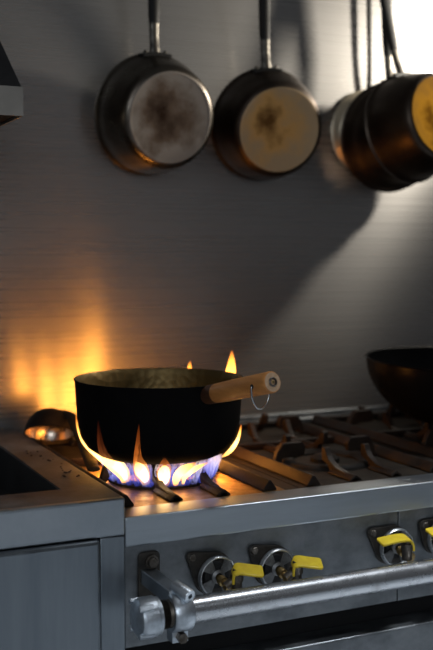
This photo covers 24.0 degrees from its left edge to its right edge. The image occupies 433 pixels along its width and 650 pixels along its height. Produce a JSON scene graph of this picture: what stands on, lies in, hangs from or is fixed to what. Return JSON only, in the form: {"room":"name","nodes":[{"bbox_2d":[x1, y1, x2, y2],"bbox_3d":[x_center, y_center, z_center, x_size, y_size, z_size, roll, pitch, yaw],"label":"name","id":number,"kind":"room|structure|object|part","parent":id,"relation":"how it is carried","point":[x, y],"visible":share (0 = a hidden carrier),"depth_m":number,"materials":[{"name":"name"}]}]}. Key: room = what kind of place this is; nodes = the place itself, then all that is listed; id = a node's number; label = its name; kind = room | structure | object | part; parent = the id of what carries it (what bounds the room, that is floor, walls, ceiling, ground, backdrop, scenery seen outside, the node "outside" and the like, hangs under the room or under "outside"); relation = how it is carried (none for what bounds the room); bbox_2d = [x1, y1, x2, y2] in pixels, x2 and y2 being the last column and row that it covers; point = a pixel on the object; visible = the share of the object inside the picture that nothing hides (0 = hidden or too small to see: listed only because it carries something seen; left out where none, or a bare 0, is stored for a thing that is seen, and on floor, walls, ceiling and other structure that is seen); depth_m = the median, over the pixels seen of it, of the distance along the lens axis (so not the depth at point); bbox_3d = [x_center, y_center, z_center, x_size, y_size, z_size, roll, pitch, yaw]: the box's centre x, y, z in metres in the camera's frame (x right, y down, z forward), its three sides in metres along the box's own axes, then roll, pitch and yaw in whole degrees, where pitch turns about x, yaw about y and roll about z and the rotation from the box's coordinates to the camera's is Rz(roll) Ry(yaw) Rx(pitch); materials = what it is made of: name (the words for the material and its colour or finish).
{"room":"commercial kitchen","nodes":[
{"label":"commercial kitchen","id":0,"kind":"room"},
{"bbox_2d":[0,0,432,432],"bbox_3d":[0.317,-0.395,2.352,5.800,2.800,0.100,-2,4,-25],"label":"wall","id":1,"kind":"structure","parent":0,"point":[306,272],"depth_m":2.14,"materials":[{"name":"metal"}]},
{"bbox_2d":[0,42,22,126],"bbox_3d":[-0.839,-0.993,1.438,1.006,1.379,0.482,-2,4,-25],"label":"exhaust hood","id":2,"kind":"object","parent":1,"relation":"attached to","point":[11,91],"visible":1,"depth_m":1.48,"materials":[{"name":"metal"}]},
{"bbox_3d":[-0.840,-0.310,1.488,1.000,0.002,0.478,-2,4,-25],"label":"filter panel","id":3,"kind":"part","parent":2,"relation":"part of","materials":[{"name":"metal"}]},
{"bbox_3d":[0.143,-0.786,2.107,1.000,0.054,0.144,-2,4,-25],"label":"rail","id":4,"kind":"object","parent":1,"relation":"attached to","visible":0},
{"bbox_2d":[94,0,213,175],"bbox_3d":[-0.110,-0.543,1.989,0.242,0.491,0.130,-2,5,-31],"label":"pan","id":5,"kind":"object","parent":4,"relation":"hanging from","point":[153,116],"visible":1,"depth_m":1.96,"materials":[{"name":"metal"}]},
{"bbox_3d":[-0.120,-0.675,1.966,0.025,0.186,0.018,-5,16,-28],"label":"handle","id":6,"kind":"part","parent":5,"relation":"part of","materials":[{"name":"metal"}]},
{"bbox_2d":[211,0,321,180],"bbox_3d":[0.113,-0.547,2.095,0.236,0.490,0.139,-1,4,-19],"label":"pan","id":7,"kind":"object","parent":4,"relation":"hanging from","point":[267,124],"visible":1,"depth_m":2.06,"materials":[{"name":"metal"}]},
{"bbox_3d":[0.097,-0.674,2.060,0.025,0.196,0.018,-6,18,-16],"label":"handle","id":8,"kind":"part","parent":7,"relation":"part of","materials":[{"name":"metal"}]},
{"bbox_2d":[331,0,371,169],"bbox_3d":[0.347,-0.563,2.278,0.194,0.457,0.024,-2,4,-25],"label":"pan","id":9,"kind":"object","parent":4,"relation":"hanging from","point":[339,114],"visible":0.3,"depth_m":2.26,"materials":[{"name":"metal"}]},
{"bbox_3d":[0.341,-0.646,2.274,0.011,0.248,0.021,3,5,38],"label":"handle","id":10,"kind":"part","parent":9,"relation":"part of","materials":[{"name":"metal"}]},
{"bbox_2d":[340,0,415,192],"bbox_3d":[0.395,-0.545,2.212,0.241,0.506,0.094,-2,4,-21],"label":"pan","id":11,"kind":"object","parent":4,"relation":"hanging from","point":[358,157],"visible":0.38,"depth_m":2.21,"materials":[{"name":"metal"}]},
{"bbox_3d":[0.370,-0.680,2.215,0.025,0.196,0.018,-6,9,-21],"label":"handle","id":12,"kind":"part","parent":11,"relation":"part of","materials":[{"name":"metal"}]},
{"bbox_2d":[364,0,432,182],"bbox_3d":[0.424,-0.550,2.155,0.232,0.493,0.182,-1,4,-19],"label":"pan","id":13,"kind":"object","parent":4,"relation":"hanging from","point":[398,114],"visible":1,"depth_m":2.10,"materials":[{"name":"metal"}]},
{"bbox_3d":[0.366,-0.684,2.199,0.025,0.196,0.018,-10,-1,-32],"label":"handle","id":14,"kind":"part","parent":13,"relation":"part of","materials":[{"name":"metal"}]},
{"bbox_3d":[1.440,1.219,0.081,5.800,0.100,5.162,-2,4,-25],"label":"floor","id":15,"kind":"structure","parent":0,"visible":0},
{"bbox_2d":[0,428,124,649],"bbox_3d":[-0.729,0.651,1.514,1.032,0.830,0.647,-2,4,-25],"label":"cabinet","id":16,"kind":"object","parent":15,"relation":"on","point":[62,539],"depth_m":1.39,"materials":[{"name":"grey metal"}]},
{"bbox_3d":[-0.614,0.633,1.225,0.994,0.647,0.030,-2,4,-25],"label":"door","id":17,"kind":"part","parent":16,"relation":"part of","materials":[{"name":"metal"}]},
{"bbox_2d":[26,450,79,476],"bbox_3d":[-0.269,0.224,1.655,0.032,0.003,0.232,-2,4,-25],"label":"crumbs","id":18,"kind":"object","parent":16,"relation":"on","point":[78,475],"visible":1,"depth_m":1.62,"materials":[{"name":"brown food"}]},
{"bbox_2d":[0,428,124,513],"bbox_3d":[-0.730,0.239,1.489,1.032,0.004,0.638,-2,4,-25],"label":"countertop","id":19,"kind":"structure","parent":16,"relation":"on","point":[71,488],"depth_m":1.54,"materials":[{"name":"metal"}]},
{"bbox_3d":[-0.155,0.632,1.465,0.037,0.676,0.049,-2,4,-25],"label":"corner post","id":20,"kind":"part","parent":16,"relation":"part of","materials":[{"name":"metal"}]},
{"bbox_2d":[22,404,432,649],"bbox_3d":[0.415,0.613,2.004,1.481,0.838,0.732,-2,4,-25],"label":"gas range","id":21,"kind":"object","parent":15,"relation":"on","point":[337,563],"depth_m":1.59,"materials":[{"name":"metal"}]},
{"bbox_2d":[24,408,99,471],"bbox_3d":[-0.260,0.200,1.805,0.094,0.070,0.357,-2,4,-25],"label":"ladle","id":22,"kind":"object","parent":21,"relation":"on","point":[51,424],"visible":0.94,"depth_m":1.90,"materials":[{"name":"metal"}]},
{"bbox_2d":[24,408,73,440],"bbox_3d":[-0.317,0.192,1.925,0.094,0.070,0.091,-2,4,-25],"label":"bowl","id":23,"kind":"object","parent":22,"relation":"on","point":[51,424],"depth_m":1.91,"materials":[{"name":"metal"}]},
{"bbox_3d":[-0.240,0.199,1.793,0.037,0.056,0.322,-1,4,-18],"label":"handle","id":24,"kind":"part","parent":22,"relation":"part of","materials":[{"name":"metal"}]},
{"bbox_3d":[-0.246,0.243,1.739,0.024,0.017,0.533,-2,4,-25],"label":"rail","id":25,"kind":"part","parent":21,"relation":"part of","materials":[{"name":"metal"}]},
{"bbox_2d":[77,427,127,478],"bbox_3d":[-0.191,0.201,1.639,0.108,0.100,0.029,2,5,28],"label":"flame","id":26,"kind":"object","parent":21,"relation":"on","point":[119,469],"visible":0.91,"depth_m":1.62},
{"bbox_3d":[-0.162,0.236,1.664,0.063,0.038,0.012,-2,4,-25],"label":"support plate","id":27,"kind":"part","parent":21,"relation":"part of","materials":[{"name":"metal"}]},
{"bbox_2d":[124,465,132,481],"bbox_3d":[-0.141,0.235,1.617,0.014,0.044,0.028,1,4,17],"label":"flame","id":28,"kind":"object","parent":21,"relation":"on","point":[127,465],"visible":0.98,"depth_m":1.62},
{"bbox_2d":[135,463,148,481],"bbox_3d":[-0.119,0.202,1.586,0.019,0.107,0.056,1,4,16],"label":"flame","id":29,"kind":"object","parent":21,"relation":"on","point":[141,471],"visible":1,"depth_m":1.59,"materials":[{"name":"white"}]},
{"bbox_3d":[-0.138,0.228,1.789,0.264,0.040,0.533,-2,4,-25],"label":"burner grate","id":30,"kind":"part","parent":21,"relation":"part of","materials":[{"name":"black metal"}]},
{"bbox_3d":[-0.077,0.366,1.425,0.022,0.031,0.084,-3,5,-34],"label":"arm","id":31,"kind":"part","parent":21,"relation":"part of","materials":[{"name":"metal"}]},
{"bbox_2d":[158,466,169,483],"bbox_3d":[-0.082,0.230,1.589,0.022,0.056,0.047,1,4,13],"label":"flame","id":32,"kind":"object","parent":21,"relation":"on","point":[163,473],"visible":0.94,"depth_m":1.59,"materials":[{"name":"white"}]},
{"bbox_2d":[73,368,280,463],"bbox_3d":[-0.062,0.136,1.619,0.281,0.165,0.436,-2,4,-25],"label":"saucepan","id":33,"kind":"object","parent":21,"relation":"on","point":[133,415],"visible":1,"depth_m":1.57,"materials":[{"name":"black metal"}]},
{"bbox_2d":[201,384,215,403],"bbox_3d":[-0.007,0.106,1.568,0.030,0.034,0.035,-3,5,-37],"label":"socket","id":34,"kind":"object","parent":33,"relation":"attached to","point":[208,396],"depth_m":1.55,"materials":[{"name":"brown metal"}]},
{"bbox_3d":[0.040,0.093,1.501,0.032,0.061,0.141,-3,5,-35],"label":"handle","id":35,"kind":"part","parent":33,"relation":"part of","materials":[{"name":"brown wood"}]},
{"bbox_2d":[172,464,192,483],"bbox_3d":[-0.052,0.235,1.602,0.040,0.040,0.014,2,5,29],"label":"flame","id":36,"kind":"object","parent":21,"relation":"on","point":[184,469],"visible":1,"depth_m":1.60,"materials":[{"name":"yellow"}]},
{"bbox_2d":[182,464,202,480],"bbox_3d":[-0.035,0.236,1.612,0.042,0.036,0.009,1,4,7],"label":"flame","id":37,"kind":"object","parent":21,"relation":"on","point":[195,468],"visible":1,"depth_m":1.61,"materials":[{"name":"yellow"}]},
{"bbox_3d":[-0.025,0.232,1.728,0.063,0.038,0.012,-2,4,-25],"label":"support plate","id":38,"kind":"part","parent":21,"relation":"part of","materials":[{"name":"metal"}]},
{"bbox_3d":[0.270,0.203,2.299,1.466,0.022,0.027,-2,4,-25],"label":"rail","id":39,"kind":"part","parent":21,"relation":"part of","materials":[{"name":"metal"}]},
{"bbox_2d":[208,458,216,476],"bbox_3d":[-0.007,0.233,1.669,0.018,0.041,0.019,-2,4,-25],"label":"flame","id":40,"kind":"object","parent":21,"relation":"on","point":[212,469],"visible":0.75,"depth_m":1.67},
{"bbox_2d":[203,559,232,592],"bbox_3d":[0.002,0.367,1.486,0.052,0.052,0.008,-2,4,-25],"label":"shutter","id":41,"kind":"object","parent":21,"relation":"hanging from","point":[215,571],"depth_m":1.48,"materials":[{"name":"metal"}]},
{"bbox_2d":[226,356,235,372],"bbox_3d":[-0.006,0.141,1.796,0.079,0.196,0.033,-1,4,-13],"label":"flame","id":42,"kind":"object","parent":21,"relation":"on","point":[231,367],"visible":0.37,"depth_m":1.78,"materials":[{"name":"yellow"}]},
{"bbox_2d":[226,430,240,454],"bbox_3d":[0.026,0.189,1.662,0.005,0.045,0.059,2,5,30],"label":"flame","id":43,"kind":"object","parent":21,"relation":"on","point":[235,443],"visible":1,"depth_m":1.67,"materials":[{"name":"yellow"}]},
{"bbox_3d":[-0.029,0.236,1.841,0.024,0.017,0.533,-2,4,-25],"label":"rail","id":44,"kind":"part","parent":21,"relation":"part of","materials":[{"name":"metal"}]},
{"bbox_3d":[0.045,0.359,1.468,0.047,0.024,0.031,0,4,-5],"label":"lever","id":45,"kind":"part","parent":21,"relation":"part of","materials":[{"name":"yellow plastic"}]},
{"bbox_3d":[0.077,0.381,1.557,0.469,0.150,0.018,-2,4,-25],"label":"control panel","id":46,"kind":"part","parent":21,"relation":"part of","materials":[{"name":"metal"}]},
{"bbox_3d":[0.043,0.233,1.875,0.024,0.017,0.533,-2,4,-25],"label":"rail","id":47,"kind":"part","parent":21,"relation":"part of","materials":[{"name":"metal"}]},
{"bbox_2d":[263,552,291,583],"bbox_3d":[0.092,0.366,1.528,0.052,0.052,0.008,-2,4,-25],"label":"shutter","id":48,"kind":"object","parent":21,"relation":"hanging from","point":[275,564],"depth_m":1.53,"materials":[{"name":"metal"}]},
{"bbox_3d":[0.127,0.227,1.800,0.063,0.038,0.012,-2,4,-25],"label":"support plate","id":49,"kind":"part","parent":21,"relation":"part of","materials":[{"name":"metal"}]},
{"bbox_3d":[0.153,0.206,2.099,0.063,0.038,0.012,-2,4,-25],"label":"support plate","id":50,"kind":"part","parent":21,"relation":"part of","materials":[{"name":"metal"}]},
{"bbox_3d":[0.134,0.357,1.510,0.047,0.024,0.031,0,4,-5],"label":"lever","id":51,"kind":"part","parent":21,"relation":"part of","materials":[{"name":"yellow plastic"}]},
{"bbox_3d":[0.528,0.673,1.797,1.456,0.386,0.050,-2,4,-25],"label":"oven door","id":52,"kind":"part","parent":21,"relation":"part of","materials":[{"name":"metal"}]},
{"bbox_3d":[0.196,0.239,1.833,0.052,0.014,0.052,-2,4,-25],"label":"burner","id":53,"kind":"part","parent":21,"relation":"part of","materials":[{"name":"metal"}]},
{"bbox_3d":[0.151,0.218,1.925,0.264,0.040,0.533,-2,4,-25],"label":"burner grate","id":54,"kind":"part","parent":21,"relation":"part of","materials":[{"name":"black metal"}]},
{"bbox_3d":[0.306,0.201,2.171,0.063,0.038,0.012,-2,4,-25],"label":"support plate","id":55,"kind":"part","parent":21,"relation":"part of","materials":[{"name":"metal"}]},
{"bbox_3d":[0.264,0.222,1.864,0.063,0.038,0.012,-2,4,-25],"label":"support plate","id":56,"kind":"part","parent":21,"relation":"part of","materials":[{"name":"metal"}]},
{"bbox_3d":[0.260,0.226,1.977,0.024,0.017,0.533,-2,4,-25],"label":"rail","id":57,"kind":"part","parent":21,"relation":"part of","materials":[{"name":"metal"}]},
{"bbox_3d":[0.441,0.209,2.062,0.264,0.040,0.533,-2,4,-25],"label":"burner grate","id":58,"kind":"part","parent":21,"relation":"part of","materials":[{"name":"black metal"}]},
{"bbox_3d":[0.279,0.341,1.583,0.068,0.025,0.026,-2,5,-28],"label":"lever","id":59,"kind":"part","parent":21,"relation":"part of","materials":[{"name":"yellow plastic"}]},
{"bbox_2d":[384,531,408,562],"bbox_3d":[0.288,0.354,1.620,0.052,0.052,0.008,-2,4,-25],"label":"shutter","id":60,"kind":"object","parent":21,"relation":"hanging from","point":[392,553],"depth_m":1.62,"materials":[{"name":"metal"}]},
{"bbox_2d":[365,346,432,423],"bbox_3d":[0.568,0.097,2.044,0.570,0.192,0.370,-2,4,-25],"label":"wok","id":61,"kind":"object","parent":21,"relation":"on","point":[403,376],"visible":1,"depth_m":1.93,"materials":[{"name":"metal"}]},
{"bbox_3d":[0.740,0.359,1.869,0.993,0.150,0.018,-2,4,-25],"label":"control panel","id":62,"kind":"part","parent":21,"relation":"part of","materials":[{"name":"metal"}]},
{"bbox_3d":[0.417,0.217,1.936,0.063,0.038,0.012,-2,4,-25],"label":"support plate","id":63,"kind":"part","parent":21,"relation":"part of","materials":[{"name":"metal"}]},
{"bbox_3d":[0.363,0.335,1.622,0.068,0.025,0.026,-2,5,-28],"label":"lever","id":64,"kind":"part","parent":21,"relation":"part of","materials":[{"name":"yellow plastic"}]}
]}

